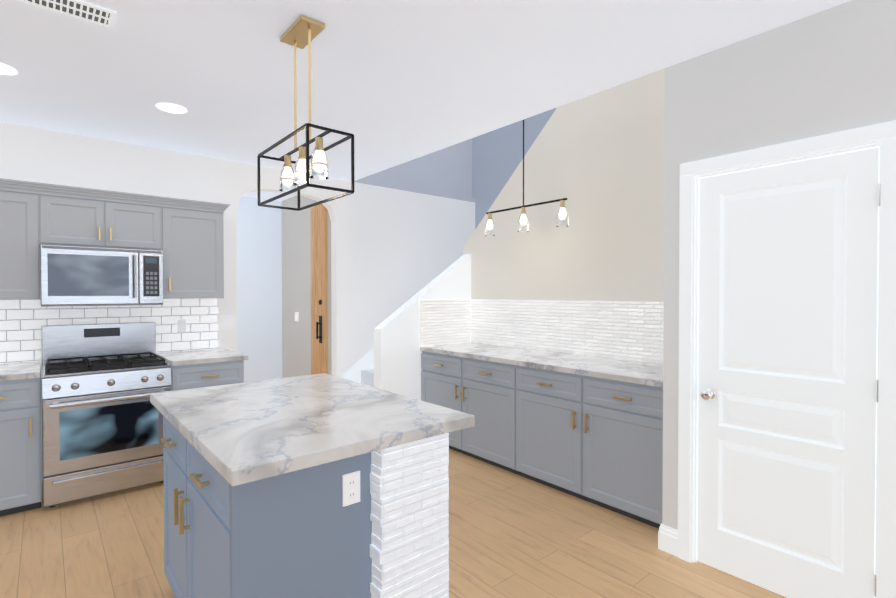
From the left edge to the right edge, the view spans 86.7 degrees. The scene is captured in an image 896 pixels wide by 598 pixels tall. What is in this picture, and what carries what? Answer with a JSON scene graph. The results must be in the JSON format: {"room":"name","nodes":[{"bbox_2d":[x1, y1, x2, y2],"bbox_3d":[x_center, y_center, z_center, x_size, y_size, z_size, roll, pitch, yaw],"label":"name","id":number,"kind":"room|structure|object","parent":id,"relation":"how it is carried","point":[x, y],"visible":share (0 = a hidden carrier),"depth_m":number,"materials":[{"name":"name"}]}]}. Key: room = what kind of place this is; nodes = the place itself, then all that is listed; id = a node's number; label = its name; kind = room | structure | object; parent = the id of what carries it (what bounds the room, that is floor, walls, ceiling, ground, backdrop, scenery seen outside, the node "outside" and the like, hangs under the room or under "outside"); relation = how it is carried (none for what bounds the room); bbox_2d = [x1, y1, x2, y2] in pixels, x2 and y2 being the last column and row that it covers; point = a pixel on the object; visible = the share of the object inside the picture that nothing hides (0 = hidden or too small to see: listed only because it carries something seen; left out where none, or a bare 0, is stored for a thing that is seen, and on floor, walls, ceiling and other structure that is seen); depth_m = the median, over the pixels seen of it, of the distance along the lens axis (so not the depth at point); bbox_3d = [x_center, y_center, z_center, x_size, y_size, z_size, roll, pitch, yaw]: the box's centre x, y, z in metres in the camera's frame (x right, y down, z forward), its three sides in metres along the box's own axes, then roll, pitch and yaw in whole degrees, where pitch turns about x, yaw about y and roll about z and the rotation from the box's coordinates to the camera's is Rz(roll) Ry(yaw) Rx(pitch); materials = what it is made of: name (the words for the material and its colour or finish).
{"room":"kitchen","nodes":[
{"label":"kitchen","id":0,"kind":"room"},
{"bbox_2d":[0,122,474,429],"bbox_3d":[-3.768,-1.274,3.275,10.740,5.400,0.180,-1,1,-40],"label":"wall","id":1,"kind":"structure","parent":0,"point":[393,250],"depth_m":5.39,"materials":[{"name":"white paint"}]},
{"bbox_2d":[0,182,43,299],"bbox_3d":[-3.237,-0.388,3.390,0.487,0.786,0.332,-1,1,-40],"label":"upper cabinet","id":2,"kind":"object","parent":1,"relation":"attached to","point":[20,240],"depth_m":3.36,"materials":[{"name":"grey wood"}]},
{"bbox_2d":[40,190,163,249],"bbox_3d":[-2.759,-0.594,3.793,0.767,0.385,0.332,-1,1,-40],"label":"upper cabinet","id":3,"kind":"object","parent":1,"relation":"attached to","point":[67,217],"depth_m":3.65,"materials":[{"name":"grey wood"}]},
{"bbox_2d":[40,244,162,306],"bbox_3d":[-2.720,-0.172,3.753,0.760,0.445,0.452,-1,1,-40],"label":"microwave","id":4,"kind":"object","parent":3,"relation":"attached to","point":[70,275],"visible":1,"depth_m":3.58,"materials":[{"name":"silver metal"}]},
{"bbox_2d":[0,298,217,365],"bbox_3d":[-3.203,0.251,3.650,2.665,0.540,0.008,-1,1,-40],"label":"tile backsplash","id":5,"kind":"structure","parent":1,"relation":"attached to","point":[22,322],"depth_m":3.97,"materials":[{"name":"white tile"}]},
{"bbox_2d":[177,319,185,331],"bbox_3d":[-2.414,0.243,4.309,0.072,0.116,0.006,-1,1,-40],"label":"outlet","id":6,"kind":"object","parent":5,"relation":"attached to","point":[181,325],"visible":1,"depth_m":4.30,"materials":[{"name":"white plastic"}]},
{"bbox_2d":[163,202,224,298],"bbox_3d":[-2.283,-0.398,4.200,0.481,0.786,0.332,-1,1,-40],"label":"upper cabinet","id":7,"kind":"object","parent":1,"relation":"attached to","point":[186,236],"depth_m":4.07,"materials":[{"name":"grey wood"}]},
{"bbox_2d":[221,315,233,327],"bbox_3d":[-2.120,0.220,4.568,0.116,0.120,0.008,-1,1,-40],"label":"light switch","id":8,"kind":"object","parent":1,"relation":"attached to","point":[227,321],"visible":1,"depth_m":4.57,"materials":[{"name":"white"}]},
{"bbox_2d":[341,347,373,382],"bbox_3d":[-0.874,0.773,5.637,1.520,1.250,0.002,-1,1,-40],"label":"trim","id":9,"kind":"structure","parent":1,"relation":"attached to","point":[364,362],"depth_m":5.51,"materials":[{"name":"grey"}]},
{"bbox_2d":[236,196,281,381],"bbox_3d":[-5.625,0.049,3.839,8.620,2.740,0.120,-1,1,-40],"label":"wall","id":10,"kind":"structure","parent":0,"point":[259,286],"depth_m":6.38,"materials":[{"name":"white paint"}]},
{"bbox_2d":[282,195,331,377],"bbox_3d":[-2.560,0.012,6.980,0.120,2.740,4.000,-1,1,-40],"label":"wall","id":11,"kind":"structure","parent":0,"point":[296,284],"depth_m":6.16,"materials":[{"name":"white paint"}]},
{"bbox_2d":[295,312,298,321],"bbox_3d":[-1.975,0.231,6.194,0.008,0.120,0.120,-1,1,-40],"label":"light switch","id":12,"kind":"object","parent":11,"relation":"attached to","point":[296,316],"visible":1,"depth_m":6.17,"materials":[{"name":"white plastic"}]},
{"bbox_2d":[311,204,327,374],"bbox_3d":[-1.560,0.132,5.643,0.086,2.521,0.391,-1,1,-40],"label":"hall door","id":13,"kind":"structure","parent":11,"relation":"in","point":[319,323],"depth_m":5.61,"materials":[{"name":"brown wood"}]},
{"bbox_2d":[0,448,785,597],"bbox_3d":[-1.290,1.477,1.516,12.200,0.060,14.000,-1,1,-40],"label":"floor","id":14,"kind":"structure","parent":0,"point":[512,535],"depth_m":2.71,"materials":[{"name":"brown wood"}]},
{"bbox_2d":[0,365,41,516],"bbox_3d":[-3.145,0.976,3.268,0.525,0.900,0.673,-1,1,-40],"label":"base cabinet","id":15,"kind":"object","parent":14,"relation":"on","point":[20,445],"depth_m":3.12,"materials":[{"name":"grey wood"}]},
{"bbox_2d":[0,361,39,380],"bbox_3d":[-3.470,0.509,2.980,1.386,0.040,0.683,-1,1,-40],"label":"countertop","id":16,"kind":"structure","parent":15,"relation":"on","point":[21,369],"depth_m":3.27,"materials":[{"name":"white stone"}]},
{"bbox_2d":[41,322,170,507],"bbox_3d":[-2.614,0.814,3.639,0.756,1.215,0.780,-1,1,-40],"label":"range","id":17,"kind":"object","parent":14,"relation":"on","point":[102,424],"visible":0.92,"depth_m":3.42,"materials":[{"name":"silver metal"}]},
{"bbox_2d":[156,348,247,390],"bbox_3d":[-2.128,0.946,4.107,0.576,0.940,0.710,-1,1,-40],"label":"base cabinet","id":18,"kind":"object","parent":14,"relation":"on","point":[191,369],"visible":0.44,"depth_m":3.88,"materials":[{"name":"grey wood"}]},
{"bbox_2d":[153,405,448,597],"bbox_3d":[-0.719,0.994,2.153,0.866,0.891,1.218,-1,1,-40],"label":"kitchen island","id":19,"kind":"object","parent":14,"relation":"on","point":[323,485],"depth_m":1.77,"materials":[{"name":"blue"}]},
{"bbox_2d":[150,373,474,488],"bbox_3d":[-0.724,0.522,2.267,0.990,0.048,1.430,-1,1,-40],"label":"island countertop","id":20,"kind":"structure","parent":19,"relation":"on","point":[250,432],"depth_m":1.94,"materials":[{"name":"white stone"}]},
{"bbox_2d":[361,369,373,386],"bbox_3d":[0.665,-0.109,4.539,2.357,3.040,3.647,-1,1,-40],"label":"stairs","id":21,"kind":"structure","parent":14,"relation":"on","point":[367,377],"depth_m":5.42,"materials":[{"name":"grey paint"}]},
{"bbox_2d":[420,350,519,474],"bbox_3d":[0.410,0.962,4.416,0.682,0.900,1.304,-1,1,-40],"label":"base cabinet","id":22,"kind":"object","parent":14,"relation":"on","point":[487,390],"depth_m":4.05,"materials":[{"name":"grey wood"}]},
{"bbox_2d":[520,366,662,528],"bbox_3d":[1.169,0.973,3.522,0.682,0.900,1.299,-1,1,-40],"label":"base cabinet","id":23,"kind":"object","parent":14,"relation":"on","point":[587,428],"depth_m":3.21,"materials":[{"name":"grey wood"}]},
{"bbox_2d":[420,342,662,385],"bbox_3d":[0.777,0.498,3.955,0.673,0.040,2.474,-1,1,-40],"label":"countertop","id":24,"kind":"structure","parent":23,"relation":"on","point":[579,364],"depth_m":3.66,"materials":[{"name":"white stone"}]},
{"bbox_2d":[374,254,470,399],"bbox_3d":[-0.180,0.422,4.847,1.260,1.970,0.120,-1,1,-40],"label":"wall","id":25,"kind":"structure","parent":0,"point":[397,361],"depth_m":4.60,"materials":[{"name":"white paint"}]},
{"bbox_2d":[0,0,850,200],"bbox_3d":[-2.585,-1.430,0.381,8.800,0.300,14.000,-1,1,-40],"label":"ceiling","id":26,"kind":"structure","parent":0,"point":[395,82],"depth_m":2.65,"materials":[{"name":"white paint"}]},
{"bbox_2d":[0,63,17,74],"bbox_3d":[-2.554,-1.304,2.679,0.190,0.004,0.190,-1,1,-40],"label":"recessed light","id":27,"kind":"object","parent":26,"relation":"in","point":[6,69],"visible":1,"depth_m":2.71,"materials":[{"name":"white"}]},
{"bbox_2d":[15,0,115,28],"bbox_3d":[-1.694,-1.296,2.098,0.360,0.008,0.170,-1,1,-40],"label":"ceiling vent","id":28,"kind":"object","parent":26,"relation":"in","point":[90,13],"visible":1,"depth_m":2.13,"materials":[{"name":"grey metal"}]},
{"bbox_2d":[156,103,186,113],"bbox_3d":[-1.903,-1.312,3.271,0.190,0.004,0.190,-1,1,-40],"label":"recessed light","id":29,"kind":"object","parent":26,"relation":"in","point":[172,108],"visible":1,"depth_m":3.27,"materials":[{"name":"white"}]},
{"bbox_2d":[257,14,353,210],"bbox_3d":[-0.708,-0.892,2.310,0.226,0.820,0.611,-1,1,-40],"label":"pendant light","id":30,"kind":"object","parent":26,"relation":"hanging from","point":[302,31],"visible":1,"depth_m":2.26,"materials":[{"name":"black metal"}]},
{"bbox_2d":[472,107,556,228],"bbox_3d":[3.568,-1.271,3.024,0.120,5.400,10.060,-1,1,-40],"label":"wall","id":31,"kind":"structure","parent":0,"point":[497,156],"depth_m":6.35,"materials":[{"name":"blue paint"}]},
{"bbox_2d":[463,68,664,363],"bbox_3d":[1.096,-0.835,4.210,0.120,4.500,2.720,-1,1,-40],"label":"wall","id":32,"kind":"structure","parent":0,"point":[596,160],"depth_m":4.01,"materials":[{"name":"beige paint"}]},
{"bbox_2d":[419,299,663,363],"bbox_3d":[0.785,0.246,3.959,0.695,0.460,2.480,-1,1,-40],"label":"backsplash","id":33,"kind":"structure","parent":32,"relation":"attached to","point":[629,330],"depth_m":4.28,"materials":[{"name":"white tile"}]},
{"bbox_2d":[662,0,895,529],"bbox_3d":[3.310,-1.239,0.332,0.120,5.400,6.290,-1,1,-40],"label":"wall","id":34,"kind":"structure","parent":0,"point":[829,70],"depth_m":2.32,"materials":[{"name":"white paint"}]},
{"bbox_2d":[658,524,677,556],"bbox_3d":[1.297,1.362,2.728,0.146,0.140,0.111,-1,1,-40],"label":"baseboard","id":35,"kind":"structure","parent":34,"relation":"attached to","point":[667,539],"depth_m":2.68,"materials":[{"name":"white wood"}]},
{"bbox_2d":[678,120,895,597],"bbox_3d":[1.620,0.350,2.322,0.144,2.175,0.907,-1,1,-40],"label":"door frame","id":36,"kind":"structure","parent":34,"relation":"attached to","point":[882,136],"depth_m":2.16,"materials":[{"name":"white wood"}]},
{"bbox_2d":[697,148,880,597],"bbox_3d":[1.581,0.393,2.282,0.105,2.074,0.733,-1,1,-40],"label":"door","id":37,"kind":"structure","parent":34,"relation":"in","point":[788,390],"depth_m":2.25,"materials":[{"name":"white wood"}]},
{"bbox_3d":[2.829,-4.014,2.364,2.060,0.100,10.060,-1,1,-40],"label":"ceiling","id":38,"kind":"structure","parent":0,"visible":0},
{"bbox_2d":[485,119,568,235],"bbox_3d":[0.658,-2.287,4.122,0.120,3.394,0.920,-1,1,-40],"label":"pendant light","id":39,"kind":"object","parent":38,"relation":"hanging from","point":[562,219],"visible":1,"depth_m":4.11,"materials":[{"name":"black metal"}]}
]}

